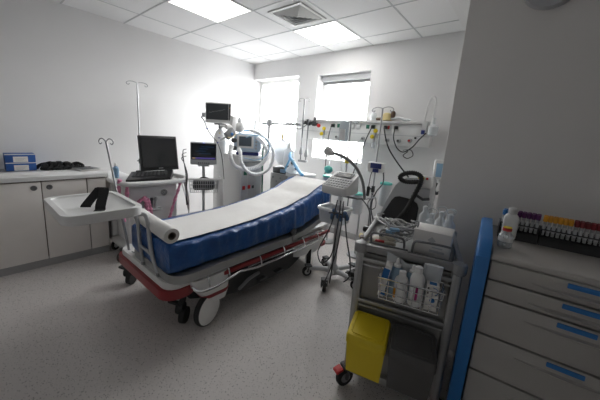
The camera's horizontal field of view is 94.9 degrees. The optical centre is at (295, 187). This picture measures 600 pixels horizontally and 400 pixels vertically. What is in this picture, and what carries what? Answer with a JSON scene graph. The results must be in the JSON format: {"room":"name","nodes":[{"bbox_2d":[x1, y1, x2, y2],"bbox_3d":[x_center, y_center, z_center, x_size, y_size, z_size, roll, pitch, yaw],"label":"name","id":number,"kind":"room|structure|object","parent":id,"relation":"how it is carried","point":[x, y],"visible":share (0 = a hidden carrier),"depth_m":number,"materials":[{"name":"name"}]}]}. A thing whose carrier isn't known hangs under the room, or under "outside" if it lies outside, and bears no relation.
{"room":"hospital room","nodes":[
{"label":"hospital room","id":0,"kind":"room"},
{"bbox_2d":[0,0,265,214],"bbox_3d":[-2.627,-0.709,3.192,0.150,2.743,6.024,13,14,38],"label":"wall","id":1,"kind":"structure","parent":0,"point":[65,70],"depth_m":3.33,"materials":[{"name":"paint"}]},
{"bbox_2d":[0,230,454,399],"bbox_3d":[-0.462,1.205,1.521,6.490,0.100,6.174,13,14,38],"label":"floor","id":2,"kind":"structure","parent":0,"point":[75,329],"depth_m":1.90,"materials":[{"name":"plastic"}]},
{"bbox_2d":[0,178,91,276],"bbox_3d":[-2.641,0.316,2.844,0.601,0.862,0.698,13,14,38],"label":"base cabinet","id":3,"kind":"object","parent":2,"relation":"on","point":[31,238],"visible":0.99,"depth_m":2.61,"materials":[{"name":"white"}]},
{"bbox_2d":[0,168,107,183],"bbox_3d":[-2.554,-0.139,2.819,0.618,0.042,0.915,13,14,38],"label":"countertop","id":4,"kind":"structure","parent":3,"relation":"on","point":[70,173],"depth_m":2.71,"materials":[{"name":"white laminate"}]},
{"bbox_2d":[4,162,36,170],"bbox_3d":[-2.792,-0.217,2.794,0.162,0.083,0.217,13,14,38],"label":"carton","id":5,"kind":"object","parent":4,"relation":"on","point":[20,166],"visible":0.91,"depth_m":2.74,"materials":[{"name":"blue cardboard"}]},
{"bbox_2d":[3,153,35,162],"bbox_3d":[-2.786,-0.300,2.778,0.162,0.083,0.217,13,14,38],"label":"carton","id":6,"kind":"object","parent":5,"relation":"on","point":[8,157],"visible":1,"depth_m":2.72,"materials":[{"name":"blue cardboard"}]},
{"bbox_2d":[0,171,52,176],"bbox_3d":[-2.583,-0.123,2.612,0.200,0.003,0.440,13,14,38],"label":"paper sheet","id":7,"kind":"object","parent":4,"relation":"on","point":[47,172],"visible":1,"depth_m":2.62,"materials":[{"name":"white paper"}]},
{"bbox_2d":[36,161,89,169],"bbox_3d":[-2.546,-0.241,3.018,0.132,0.100,0.462,13,14,38],"label":"bundle","id":8,"kind":"object","parent":4,"relation":"on","point":[50,165],"visible":0.9,"depth_m":2.95,"materials":[{"name":"black"}]},
{"bbox_2d":[86,177,109,254],"bbox_3d":[-2.363,0.271,3.178,0.595,0.862,0.170,13,14,38],"label":"base cabinet","id":9,"kind":"object","parent":2,"relation":"on","point":[99,232],"visible":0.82,"depth_m":3.01,"materials":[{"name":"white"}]},
{"bbox_2d":[104,170,128,238],"bbox_3d":[-2.208,0.252,3.378,0.567,0.844,0.260,13,14,38],"label":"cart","id":10,"kind":"object","parent":2,"relation":"on","point":[113,226],"visible":0.06,"depth_m":3.17,"materials":[{"name":"white plastic"}]},
{"bbox_2d":[126,81,147,169],"bbox_3d":[-2.022,-0.346,3.595,0.298,1.962,0.309,8,11,19],"label":"stand","id":11,"kind":"object","parent":2,"relation":"on","point":[126,81],"visible":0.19,"depth_m":3.47,"materials":[{"name":"silver metal"}]},
{"bbox_2d":[106,173,185,261],"bbox_3d":[-1.694,0.295,3.179,0.594,0.902,0.788,13,14,38],"label":"cart","id":12,"kind":"object","parent":2,"relation":"on","point":[159,197],"visible":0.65,"depth_m":3.04,"materials":[{"name":"white plastic"}]},
{"bbox_2d":[110,176,176,187],"bbox_3d":[-1.720,-0.080,3.152,0.460,0.045,0.600,13,14,38],"label":"shelf","id":13,"kind":"object","parent":12,"relation":"attached to","point":[124,178],"depth_m":3.05,"materials":[{"name":"white plastic"}]},
{"bbox_2d":[126,135,178,181],"bbox_3d":[-1.588,-0.325,3.066,0.354,0.480,0.688,13,14,38],"label":"computer","id":14,"kind":"object","parent":12,"relation":"on","point":[159,153],"visible":1,"depth_m":3.17,"materials":[{"name":"black plastic"}]},
{"bbox_2d":[181,149,187,204],"bbox_3d":[-1.283,-0.113,3.189,0.079,0.655,0.079,13,14,38],"label":"lead","id":15,"kind":"object","parent":12,"relation":"hanging from","point":[183,156],"visible":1,"depth_m":3.16,"materials":[{"name":"grey plastic"}]},
{"bbox_2d":[180,178,189,213],"bbox_3d":[-1.376,0.101,3.418,0.138,0.494,0.073,8,11,20],"label":"lead","id":16,"kind":"object","parent":12,"relation":"hanging from","point":[187,193],"visible":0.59,"depth_m":3.40,"materials":[{"name":"white plastic"}]},
{"bbox_2d":[188,141,221,210],"bbox_3d":[-1.183,0.064,3.561,0.452,1.280,0.477,0,11,-20],"label":"patient monitor","id":17,"kind":"object","parent":2,"relation":"on","point":[203,154],"visible":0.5,"depth_m":3.42,"materials":[{"name":"grey plastic"}]},
{"bbox_2d":[193,177,214,189],"bbox_3d":[-1.151,-0.054,3.448,0.260,0.172,0.120,0,11,-20],"label":"pouch","id":18,"kind":"object","parent":17,"relation":"in","point":[194,181],"visible":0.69,"depth_m":3.40,"materials":[{"name":"grey plastic"}]},
{"bbox_2d":[189,178,218,192],"bbox_3d":[-1.153,-0.025,3.453,0.346,0.147,0.196,0,11,-20],"label":"wire basket","id":19,"kind":"object","parent":17,"relation":"on","point":[216,188],"depth_m":3.38,"materials":[{"name":"grey metal"}]},
{"bbox_2d":[98,138,330,326],"bbox_3d":[-0.608,0.233,2.760,1.166,1.324,2.011,13,14,38],"label":"stretcher","id":20,"kind":"object","parent":2,"relation":"on","point":[211,266],"visible":0.77,"depth_m":2.16,"materials":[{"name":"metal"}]},
{"bbox_2d":[44,191,158,276],"bbox_3d":[-1.313,0.349,1.884,0.608,0.520,0.508,13,14,38],"label":"tray","id":21,"kind":"object","parent":20,"relation":"attached to","point":[66,209],"visible":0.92,"depth_m":1.76,"materials":[{"name":"white plastic"}]},
{"bbox_2d":[80,187,108,210],"bbox_3d":[-1.272,0.075,1.733,0.147,0.117,0.195,-1,12,-23],"label":"strap","id":22,"kind":"object","parent":21,"relation":"on","point":[99,193],"visible":0.99,"depth_m":1.75,"materials":[{"name":"black fabric"}]},
{"bbox_2d":[190,268,228,300],"bbox_3d":[-0.657,0.748,2.073,0.134,0.225,0.316,13,14,38],"label":"hood","id":23,"kind":"object","parent":20,"relation":"attached to","point":[206,282],"depth_m":2.03,"materials":[{"name":"white plastic"}]},
{"bbox_2d":[133,175,324,243],"bbox_3d":[-0.437,0.108,2.634,0.564,0.255,1.899,13,14,38],"label":"paper","id":24,"kind":"object","parent":20,"relation":"on","point":[296,187],"visible":0.96,"depth_m":2.47,"materials":[{"name":"white paper"}]},
{"bbox_2d":[288,152,303,175],"bbox_3d":[-0.009,-0.300,3.553,0.072,0.279,0.365,-2,12,-30],"label":"hose","id":25,"kind":"object","parent":20,"relation":"on","point":[290,153],"visible":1,"depth_m":3.54,"materials":[{"name":"blue plastic"}]},
{"bbox_2d":[301,231,319,252],"bbox_3d":[0.139,0.614,3.054,0.134,0.225,0.316,13,14,38],"label":"hood","id":26,"kind":"object","parent":20,"relation":"attached to","point":[313,235],"depth_m":2.98,"materials":[{"name":"white plastic"}]},
{"bbox_2d":[213,123,226,207],"bbox_3d":[-1.093,-0.135,3.971,0.189,1.529,0.189,13,14,38],"label":"column","id":27,"kind":"structure","parent":2,"relation":"on","point":[217,169],"depth_m":3.86,"materials":[{"name":"white plastic"}]},
{"bbox_2d":[205,102,234,123],"bbox_3d":[-1.016,-1.008,3.771,0.352,0.265,0.263,5,11,5],"label":"patient monitor","id":28,"kind":"object","parent":27,"relation":"on","point":[216,112],"visible":0.91,"depth_m":3.65,"materials":[{"name":"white plastic"}]},
{"bbox_2d":[220,128,235,140],"bbox_3d":[-0.952,-0.691,3.622,0.378,0.196,0.164,13,14,41],"label":"pod","id":29,"kind":"object","parent":27,"relation":"attached to","point":[230,133],"visible":1,"depth_m":3.50,"materials":[{"name":"grey plastic"}]},
{"bbox_2d":[220,116,256,133],"bbox_3d":[-0.785,-0.150,3.884,0.153,1.632,0.633,13,14,38],"label":"support arm","id":30,"kind":"object","parent":2,"relation":"on","point":[233,119],"visible":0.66,"depth_m":3.57,"materials":[{"name":"white plastic"}]},
{"bbox_2d":[223,153,261,205],"bbox_3d":[-0.749,0.099,3.935,0.410,1.130,0.400,13,14,38],"label":"pillar","id":31,"kind":"structure","parent":2,"relation":"on","point":[238,185],"depth_m":3.76,"materials":[{"name":"white plastic"}]},
{"bbox_2d":[231,130,261,155],"bbox_3d":[-0.667,-0.617,3.779,0.398,0.342,0.298,3,11,-7],"label":"ventilator","id":32,"kind":"object","parent":31,"relation":"on","point":[251,146],"visible":0.71,"depth_m":3.67,"materials":[{"name":"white plastic"}]},
{"bbox_2d":[236,117,244,131],"bbox_3d":[-0.749,-0.833,3.672,0.144,0.195,0.144,13,14,38],"label":"jar","id":33,"kind":"object","parent":32,"relation":"on","point":[240,127],"visible":0.95,"depth_m":3.63,"materials":[{"name":"white plastic"}]},
{"bbox_2d":[236,122,244,131],"bbox_3d":[-0.751,-0.801,3.679,0.144,0.130,0.144,13,14,38],"label":"bowl","id":34,"kind":"object","parent":33,"relation":"on","point":[240,127],"depth_m":3.63,"materials":[{"name":"white plastic"}]},
{"bbox_2d":[228,136,268,170],"bbox_3d":[-0.634,-0.441,3.556,0.201,0.456,0.649,13,14,38],"label":"hose","id":35,"kind":"object","parent":32,"relation":"attached to","point":[231,146],"visible":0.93,"depth_m":3.57,"materials":[{"name":"white plastic"}]},
{"bbox_2d":[237,128,274,175],"bbox_3d":[-0.539,-0.455,3.590,0.215,0.611,0.590,13,14,38],"label":"hose","id":36,"kind":"object","parent":32,"relation":"attached to","point":[239,150],"visible":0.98,"depth_m":3.57,"materials":[{"name":"white plastic"}]},
{"bbox_2d":[270,166,287,188],"bbox_3d":[-0.203,0.200,3.982,0.320,0.985,0.208,13,14,38],"label":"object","id":37,"kind":"object","parent":2,"relation":"on","point":[278,174],"visible":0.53,"depth_m":3.86,"materials":[{"name":"grey plastic"}]},
{"bbox_2d":[273,134,291,164],"bbox_3d":[-0.205,-0.551,3.978,0.366,0.440,0.187,13,14,38],"label":"bag","id":38,"kind":"object","parent":37,"relation":"on","point":[281,145],"visible":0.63,"depth_m":3.92,"materials":[{"name":"white plastic"}]},
{"bbox_2d":[283,142,293,167],"bbox_3d":[-0.096,-0.401,3.817,0.192,0.440,0.112,8,12,21],"label":"bag","id":39,"kind":"object","parent":37,"relation":"on","point":[286,152],"visible":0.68,"depth_m":3.77,"materials":[{"name":"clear plastic"}]},
{"bbox_2d":[286,172,315,177],"bbox_3d":[0.037,0.279,3.736,0.340,0.955,0.230,13,14,38],"label":"trolley","id":40,"kind":"object","parent":2,"relation":"on","point":[309,175],"visible":0.02,"depth_m":3.58,"materials":[{"name":"white plastic"}]},
{"bbox_2d":[286,162,297,173],"bbox_3d":[-0.044,-0.272,3.642,0.170,0.188,0.162,3,11,-3],"label":"mask","id":41,"kind":"object","parent":40,"relation":"on","point":[290,169],"visible":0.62,"depth_m":3.59,"materials":[{"name":"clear plastic"}]},
{"bbox_2d":[323,174,332,243],"bbox_3d":[0.441,0.299,3.756,0.199,0.960,0.274,13,14,38],"label":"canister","id":42,"kind":"object","parent":2,"relation":"on","point":[325,176],"visible":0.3,"depth_m":3.79,"materials":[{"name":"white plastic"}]},
{"bbox_2d":[302,119,358,291],"bbox_3d":[0.455,0.158,2.700,0.591,1.633,0.618,13,14,38],"label":"cart","id":43,"kind":"object","parent":2,"relation":"on","point":[340,184],"visible":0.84,"depth_m":2.64,"materials":[{"name":"silver metal"}]},
{"bbox_2d":[317,200,337,263],"bbox_3d":[0.293,0.400,2.437,0.180,0.606,0.051,13,14,38],"label":"cable","id":44,"kind":"object","parent":43,"relation":"hanging from","point":[337,200],"visible":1,"depth_m":2.42,"materials":[{"name":"grey plastic"}]},
{"bbox_2d":[321,201,343,286],"bbox_3d":[0.314,0.520,2.395,0.136,0.823,0.059,6,11,11],"label":"cable","id":45,"kind":"object","parent":43,"relation":"hanging from","point":[343,201],"visible":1,"depth_m":2.35,"materials":[{"name":"grey plastic"}]},
{"bbox_2d":[329,201,340,283],"bbox_3d":[0.346,0.494,2.399,0.039,0.772,0.052,3,11,-5],"label":"cable","id":46,"kind":"object","parent":43,"relation":"hanging from","point":[340,201],"visible":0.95,"depth_m":2.37,"materials":[{"name":"grey plastic"}]},
{"bbox_2d":[317,202,352,225],"bbox_3d":[0.371,0.254,2.617,0.297,0.147,0.256,13,14,38],"label":"basket","id":47,"kind":"object","parent":43,"relation":"on","point":[324,209],"depth_m":2.57,"materials":[{"name":"white plastic"}]},
{"bbox_2d":[329,208,348,221],"bbox_3d":[0.375,0.247,2.413,0.198,0.108,0.062,13,14,38],"label":"clamps","id":48,"kind":"object","parent":43,"relation":"attached to","point":[333,209],"visible":0.77,"depth_m":2.40,"materials":[{"name":"blue plastic"}]},
{"bbox_2d":[343,215,350,281],"bbox_3d":[0.428,0.537,2.345,0.035,0.585,0.137,-4,13,-36],"label":"cable","id":49,"kind":"object","parent":48,"relation":"hanging from","point":[344,215],"visible":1,"depth_m":2.32,"materials":[{"name":"grey plastic"}]},
{"bbox_2d":[338,121,348,159],"bbox_3d":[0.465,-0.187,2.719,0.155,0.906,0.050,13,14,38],"label":"bag","id":50,"kind":"object","parent":43,"relation":"hanging from","point":[344,125],"visible":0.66,"depth_m":2.66,"materials":[{"name":"white"}]},
{"bbox_2d":[324,146,365,199],"bbox_3d":[0.471,-0.126,2.565,0.448,0.479,0.163,10,12,29],"label":"gooseneck lamp","id":51,"kind":"object","parent":43,"relation":"on","point":[328,150],"visible":0.97,"depth_m":2.48,"materials":[{"name":"grey metal"}]},
{"bbox_2d":[347,192,362,258],"bbox_3d":[0.755,0.458,3.381,0.199,0.830,0.247,13,14,38],"label":"canister","id":52,"kind":"object","parent":2,"relation":"on","point":[357,205],"visible":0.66,"depth_m":3.25,"materials":[{"name":"white plastic"}]},
{"bbox_2d":[352,195,362,213],"bbox_3d":[0.736,0.199,3.287,0.124,0.230,0.124,13,14,38],"label":"jar","id":53,"kind":"object","parent":52,"relation":"on","point":[357,205],"depth_m":3.24,"materials":[{"name":"clear plastic"}]},
{"bbox_2d":[345,106,393,273],"bbox_3d":[0.786,0.100,2.778,0.388,1.762,0.404,8,11,20],"label":"stand","id":54,"kind":"object","parent":2,"relation":"on","point":[372,188],"visible":0.26,"depth_m":2.73,"materials":[{"name":"silver metal"}]},
{"bbox_2d":[367,162,385,172],"bbox_3d":[0.787,-0.193,2.669,0.155,0.095,0.107,13,14,38],"label":"pump","id":55,"kind":"object","parent":54,"relation":"attached to","point":[377,167],"visible":1,"depth_m":2.62,"materials":[{"name":"white plastic"}]},
{"bbox_2d":[363,171,436,231],"bbox_3d":[0.917,0.435,2.495,0.486,1.224,0.422,13,14,38],"label":"patient warmer","id":56,"kind":"object","parent":2,"relation":"on","point":[405,201],"visible":0.46,"depth_m":2.32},
{"bbox_2d":[384,128,408,176],"bbox_3d":[1.212,-0.304,2.974,0.227,0.652,1.008,3,11,-5],"label":"cable","id":57,"kind":"object","parent":56,"relation":"attached to","point":[384,128],"visible":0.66,"depth_m":3.30,"materials":[{"name":"black plastic"}]},
{"bbox_2d":[333,216,467,399],"bbox_3d":[0.646,0.696,1.710,0.592,0.972,0.690,9,12,24],"label":"trolley","id":58,"kind":"object","parent":2,"relation":"on","point":[371,256],"visible":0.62,"depth_m":1.45,"materials":[{"name":"metal"}]},
{"bbox_2d":[346,310,390,382],"bbox_3d":[0.372,0.826,1.433,0.192,0.256,0.207,9,12,24],"label":"waste bin","id":59,"kind":"object","parent":58,"relation":"hanging from","point":[367,335],"visible":1,"depth_m":1.37,"materials":[{"name":"yellow plastic"}]},
{"bbox_2d":[369,235,395,246],"bbox_3d":[0.496,0.302,1.567,0.150,0.044,0.101,9,12,24],"label":"heap","id":60,"kind":"object","parent":58,"relation":"on","point":[386,240],"visible":0.82,"depth_m":1.55,"materials":[{"name":"beige"}]},
{"bbox_2d":[359,217,419,242],"bbox_3d":[0.540,0.239,1.574,0.328,0.145,0.207,9,12,24],"label":"heap","id":61,"kind":"object","parent":58,"relation":"on","point":[400,229],"visible":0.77,"depth_m":1.53,"materials":[{"name":"grey plastic"}]},
{"bbox_2d":[367,224,454,270],"bbox_3d":[0.681,0.331,1.646,0.450,0.012,0.540,9,12,24],"label":"shelf","id":62,"kind":"object","parent":58,"relation":"attached to","point":[378,227],"depth_m":1.56,"materials":[{"name":"metal"}]},
{"bbox_2d":[386,323,436,399],"bbox_3d":[0.560,0.855,1.346,0.206,0.256,0.207,9,12,24],"label":"waste bin","id":63,"kind":"object","parent":58,"relation":"hanging from","point":[412,352],"visible":1,"depth_m":1.28,"materials":[{"name":"grey plastic"}]},
{"bbox_2d":[378,267,444,315],"bbox_3d":[0.552,0.490,1.336,0.291,0.144,0.126,9,12,24],"label":"wire basket","id":64,"kind":"object","parent":58,"relation":"hanging from","point":[442,292],"visible":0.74,"depth_m":1.29,"materials":[{"name":"silver metal"}]},
{"bbox_2d":[377,261,393,296],"bbox_3d":[0.451,0.457,1.384,0.052,0.167,0.076,9,12,24],"label":"bottle","id":65,"kind":"object","parent":64,"relation":"in","point":[387,270],"visible":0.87,"depth_m":1.35,"materials":[{"name":"white plastic"}]},
{"bbox_2d":[380,268,391,294],"bbox_3d":[0.454,0.459,1.383,0.040,0.143,0.076,9,12,24],"label":"print","id":66,"kind":"object","parent":65,"relation":"attached to","point":[386,272],"depth_m":1.35,"materials":[{"name":"paper"}]},
{"bbox_2d":[386,258,402,296],"bbox_3d":[0.501,0.446,1.376,0.071,0.196,0.071,9,12,24],"label":"spray bottle","id":67,"kind":"object","parent":64,"relation":"in","point":[396,267],"visible":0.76,"depth_m":1.35,"materials":[{"name":"blue plastic"}]},
{"bbox_2d":[392,270,408,302],"bbox_3d":[0.511,0.477,1.337,0.064,0.152,0.063,9,12,24],"label":"bottle","id":68,"kind":"object","parent":64,"relation":"in","point":[401,277],"visible":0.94,"depth_m":1.31,"materials":[{"name":"white plastic"}]},
{"bbox_2d":[386,252,423,272],"bbox_3d":[0.545,0.419,1.365,0.190,0.160,0.013,9,12,24],"label":"pouch","id":69,"kind":"object","parent":64,"relation":"in","point":[390,257],"visible":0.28,"depth_m":1.37,"materials":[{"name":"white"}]},
{"bbox_2d":[406,265,415,300],"bbox_3d":[0.568,0.464,1.346,0.071,0.182,0.071,9,12,24],"label":"spray bottle","id":70,"kind":"object","parent":64,"relation":"in","point":[412,270],"visible":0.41,"depth_m":1.33,"materials":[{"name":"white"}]},
{"bbox_2d":[407,265,424,307],"bbox_3d":[0.573,0.467,1.305,0.063,0.192,0.064,9,12,24],"label":"bottle","id":71,"kind":"object","parent":64,"relation":"in","point":[417,278],"visible":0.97,"depth_m":1.28,"materials":[{"name":"white plastic"}]},
{"bbox_2d":[423,280,439,311],"bbox_3d":[0.632,0.508,1.282,0.052,0.126,0.051,9,12,24],"label":"carton","id":72,"kind":"object","parent":64,"relation":"in","point":[431,285],"visible":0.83,"depth_m":1.27,"materials":[{"name":"white cardboard"}]},
{"bbox_2d":[429,281,437,302],"bbox_3d":[0.636,0.489,1.273,0.039,0.085,0.043,9,12,24],"label":"print","id":73,"kind":"object","parent":72,"relation":"attached to","point":[433,286],"depth_m":1.26,"materials":[{"name":"white paper"}]},
{"bbox_2d":[422,263,443,301],"bbox_3d":[0.645,0.461,1.316,0.082,0.190,0.033,9,12,24],"label":"pouch","id":74,"kind":"object","parent":64,"relation":"in","point":[432,272],"visible":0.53,"depth_m":1.29,"materials":[{"name":"white plastic"}]},
{"bbox_2d":[419,201,430,222],"bbox_3d":[0.804,0.199,1.723,0.060,0.231,0.060,9,12,24],"label":"bottle","id":75,"kind":"object","parent":58,"relation":"on","point":[424,215],"visible":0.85,"depth_m":1.70,"materials":[{"name":"white plastic"}]},
{"bbox_2d":[426,208,436,224],"bbox_3d":[0.822,0.225,1.674,0.060,0.201,0.060,9,12,24],"label":"bottle","id":76,"kind":"object","parent":58,"relation":"on","point":[431,220],"visible":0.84,"depth_m":1.65,"materials":[{"name":"white plastic"}]},
{"bbox_2d":[413,222,454,259],"bbox_3d":[0.749,0.288,1.500,0.180,0.130,0.151,11,13,32],"label":"carton","id":77,"kind":"object","parent":58,"relation":"on","point":[426,232],"visible":0.79,"depth_m":1.44,"materials":[{"name":"white cardboard"}]},
{"bbox_2d":[428,237,443,254],"bbox_3d":[0.726,0.302,1.426,0.085,0.081,0.001,11,13,32],"label":"print","id":78,"kind":"object","parent":77,"relation":"attached to","point":[432,249],"depth_m":1.43,"materials":[{"name":"grey plastic"}]},
{"bbox_2d":[434,206,446,226],"bbox_3d":[0.842,0.224,1.608,0.060,0.231,0.060,9,12,24],"label":"bottle","id":79,"kind":"object","parent":58,"relation":"on","point":[439,221],"visible":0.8,"depth_m":1.59,"materials":[{"name":"white plastic"}]},
{"bbox_2d":[443,209,456,228],"bbox_3d":[0.869,0.234,1.563,0.060,0.231,0.060,9,12,24],"label":"bottle","id":80,"kind":"object","parent":58,"relation":"on","point":[449,223],"visible":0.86,"depth_m":1.54,"materials":[{"name":"white plastic"}]},
{"bbox_2d":[446,217,599,399],"bbox_3d":[1.211,0.770,1.324,0.708,1.045,0.608,11,13,34],"label":"drawer cabinet","id":81,"kind":"object","parent":2,"relation":"on","point":[529,329],"visible":1,"depth_m":1.15,"materials":[{"name":"grey plastic"}]},
{"bbox_2d":[497,226,513,248],"bbox_3d":[0.969,0.229,1.269,0.056,0.096,0.056,11,13,34],"label":"vial","id":82,"kind":"object","parent":81,"relation":"on","point":[503,238],"visible":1,"depth_m":1.26,"materials":[{"name":"white plastic"}]},
{"bbox_2d":[501,207,518,239],"bbox_3d":[1.091,0.182,1.398,0.062,0.157,0.050,11,13,34],"label":"dropper bottle","id":83,"kind":"object","parent":81,"relation":"on","point":[511,219],"visible":0.87,"depth_m":1.38,"materials":[{"name":"white plastic"}]},
{"bbox_2d":[497,218,539,244],"bbox_3d":[1.138,0.222,1.415,0.157,0.078,0.108,11,13,34],"label":"tube rack","id":84,"kind":"object","parent":81,"relation":"on","point":[528,237],"visible":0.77,"depth_m":1.37,"materials":[{"name":"black plastic"}]},
{"bbox_2d":[537,225,599,257],"bbox_3d":[1.296,0.253,1.307,0.224,0.078,0.108,11,13,34],"label":"tube rack","id":85,"kind":"object","parent":81,"relation":"on","point":[592,250],"visible":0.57,"depth_m":1.28,"materials":[{"name":"black plastic"}]},
{"bbox_2d":[571,221,580,240],"bbox_3d":[1.294,0.207,1.274,0.017,0.100,0.017,11,13,34],"label":"tube","id":86,"kind":"object","parent":85,"relation":"in","point":[577,223],"visible":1,"depth_m":1.27,"materials":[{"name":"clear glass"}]},
{"bbox_2d":[582,223,591,243],"bbox_3d":[1.324,0.212,1.254,0.017,0.100,0.017,11,13,34],"label":"tube","id":87,"kind":"object","parent":85,"relation":"in","point":[588,225],"visible":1,"depth_m":1.25,"materials":[{"name":"red plastic"}]},
{"bbox_2d":[587,224,596,244],"bbox_3d":[1.338,0.215,1.244,0.017,0.100,0.017,11,13,34],"label":"tube","id":88,"kind":"object","parent":85,"relation":"in","point":[594,226],"visible":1,"depth_m":1.24,"materials":[{"name":"red plastic"}]},
{"bbox_2d":[51,0,463,63],"bbox_3d":[-0.224,-1.470,0.963,6.340,0.103,6.174,13,14,38],"label":"ceiling","id":89,"kind":"structure","parent":0,"point":[257,36],"depth_m":3.05,"materials":[{"name":"white tile"}]},
{"bbox_2d":[166,0,251,22],"bbox_3d":[-0.850,-1.795,2.732,0.590,0.008,0.590,13,14,38],"label":"recessed light","id":90,"kind":"object","parent":89,"relation":"in","point":[218,11],"visible":1,"depth_m":2.77,"materials":[{"name":"white plastic"}]},
{"bbox_2d":[268,1,326,26],"bbox_3d":[0.016,-1.741,2.806,0.430,0.026,0.430,13,14,38],"label":"ceiling vent","id":91,"kind":"object","parent":89,"relation":"in","point":[296,14],"visible":1,"depth_m":2.76,"materials":[{"name":"white plastic"}]},
{"bbox_2d":[293,20,360,45],"bbox_3d":[0.379,-1.815,3.270,0.590,0.008,0.590,13,14,38],"label":"recessed light","id":92,"kind":"object","parent":89,"relation":"in","point":[331,32],"visible":1,"depth_m":3.24,"materials":[{"name":"white plastic"}]},
{"bbox_2d":[254,30,464,234],"bbox_3d":[0.646,-0.680,4.197,3.610,2.743,0.300,13,14,38],"label":"wall","id":93,"kind":"structure","parent":0,"point":[405,74],"depth_m":3.52,"materials":[{"name":"paint"}]},
{"bbox_2d":[259,78,300,152],"bbox_3d":[-0.303,-1.221,4.763,1.268,1.268,0.409,13,14,38],"label":"window","id":94,"kind":"structure","parent":93,"relation":"in","point":[262,90],"depth_m":4.94,"materials":[{"name":"white plastic"}]},
{"bbox_2d":[312,85,363,163],"bbox_3d":[0.694,-1.009,4.067,0.851,1.243,0.230,13,14,38],"label":"window","id":95,"kind":"structure","parent":93,"relation":"in","point":[321,155],"depth_m":4.30,"materials":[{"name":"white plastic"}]},
{"bbox_2d":[322,226,368,239],"bbox_3d":[0.457,0.636,4.325,3.610,0.090,0.016,13,14,38],"label":"baseboard","id":96,"kind":"structure","parent":93,"relation":"attached to","point":[352,236],"depth_m":4.07,"materials":[{"name":"grey"}]},
{"bbox_2d":[322,72,370,84],"bbox_3d":[0.727,-1.552,3.960,0.805,0.125,0.080,13,14,38],"label":"roller blind","id":97,"kind":"object","parent":93,"relation":"attached to","point":[356,77],"visible":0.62,"depth_m":3.92,"materials":[{"name":"white fabric"}]},
{"bbox_2d":[299,119,431,147],"bbox_3d":[0.816,-0.760,3.746,1.925,0.290,0.149,13,14,38],"label":"panel","id":98,"kind":"object","parent":93,"relation":"attached to","point":[407,133],"visible":0.79,"depth_m":3.51,"materials":[{"name":"white plastic"}]},
{"bbox_2d":[298,98,309,162],"bbox_3d":[0.132,-0.846,4.128,0.215,0.941,0.143,3,11,-6],"label":"pole","id":99,"kind":"object","parent":98,"relation":"attached to","point":[303,123],"visible":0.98,"depth_m":4.14,"materials":[{"name":"silver metal"}]},
{"bbox_2d":[304,117,320,127],"bbox_3d":[0.248,-0.964,4.072,0.269,0.151,0.055,12,13,36],"label":"clamp","id":100,"kind":"object","parent":98,"relation":"attached to","point":[313,123],"visible":0.94,"depth_m":4.04,"materials":[{"name":"black plastic"}]},
{"bbox_2d":[324,155,332,173],"bbox_3d":[0.487,-0.438,3.660,0.123,0.468,0.489,7,11,16],"label":"mask","id":101,"kind":"object","parent":98,"relation":"hanging from","point":[328,169],"visible":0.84,"depth_m":3.48,"materials":[{"name":"teal plastic"}]},
{"bbox_2d":[324,165,332,173],"bbox_3d":[0.415,-0.225,3.502,0.133,0.100,0.066,13,14,38],"label":"cup","id":102,"kind":"object","parent":101,"relation":"on","point":[328,169],"depth_m":3.47,"materials":[{"name":"teal plastic"}]},
{"bbox_2d":[299,119,430,124],"bbox_3d":[0.831,-0.886,3.731,1.925,0.035,0.128,13,14,38],"label":"shelf","id":103,"kind":"object","parent":98,"relation":"attached to","point":[320,121],"depth_m":3.58,"materials":[{"name":"white plastic"}]},
{"bbox_2d":[370,129,378,148],"bbox_3d":[1.003,-0.618,3.504,0.090,0.247,0.101,13,14,38],"label":"flowmeter","id":104,"kind":"object","parent":98,"relation":"attached to","point":[374,136],"visible":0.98,"depth_m":3.48,"materials":[{"name":"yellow plastic"}]},
{"bbox_2d":[382,111,410,120],"bbox_3d":[1.238,-0.870,3.390,0.368,0.126,0.132,13,14,38],"label":"mask","id":105,"kind":"object","parent":98,"relation":"on","point":[386,116],"visible":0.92,"depth_m":3.40,"materials":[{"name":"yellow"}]},
{"bbox_2d":[421,96,438,135],"bbox_3d":[1.503,-0.788,3.046,0.177,0.436,0.104,13,14,38],"label":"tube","id":106,"kind":"object","parent":98,"relation":"attached to","point":[433,128],"visible":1,"depth_m":3.03,"materials":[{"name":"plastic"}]},
{"bbox_2d":[427,118,438,135],"bbox_3d":[1.523,-0.666,3.045,0.104,0.200,0.104,13,14,38],"label":"bottle","id":107,"kind":"object","parent":106,"relation":"on","point":[433,128],"depth_m":3.02,"materials":[{"name":"white plastic"}]},
{"bbox_2d":[378,181,392,205],"bbox_3d":[1.055,0.414,3.319,0.199,0.980,0.253,13,14,38],"label":"canister","id":108,"kind":"object","parent":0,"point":[385,190],"visible":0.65,"depth_m":3.15,"materials":[{"name":"white plastic"}]},
{"bbox_2d":[434,0,599,351],"bbox_3d":[2.496,-0.095,1.776,2.430,2.743,1.724,13,14,38],"label":"wall","id":109,"kind":"structure","parent":0,"point":[524,132],"depth_m":1.59,"materials":[{"name":"paint"}]},
{"bbox_2d":[433,160,443,194],"bbox_3d":[1.300,-0.078,2.398,0.195,0.307,0.078,8,11,20],"label":"dispenser","id":110,"kind":"object","parent":109,"relation":"attached to","point":[438,165],"visible":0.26,"depth_m":2.40,"materials":[{"name":"white plastic"}]},
{"bbox_2d":[449,0,469,29],"bbox_3d":[0.193,-1.353,0.791,0.290,0.012,5.324,13,14,38],"label":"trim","id":111,"kind":"structure","parent":109,"relation":"attached to","point":[461,7],"depth_m":2.44,"materials":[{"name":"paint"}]},
{"bbox_2d":[524,0,569,9],"bbox_3d":[1.357,-1.081,1.443,0.260,0.260,0.042,13,14,38],"label":"wall clock","id":112,"kind":"object","parent":109,"relation":"attached to","point":[534,4],"visible":1,"depth_m":1.47,"materials":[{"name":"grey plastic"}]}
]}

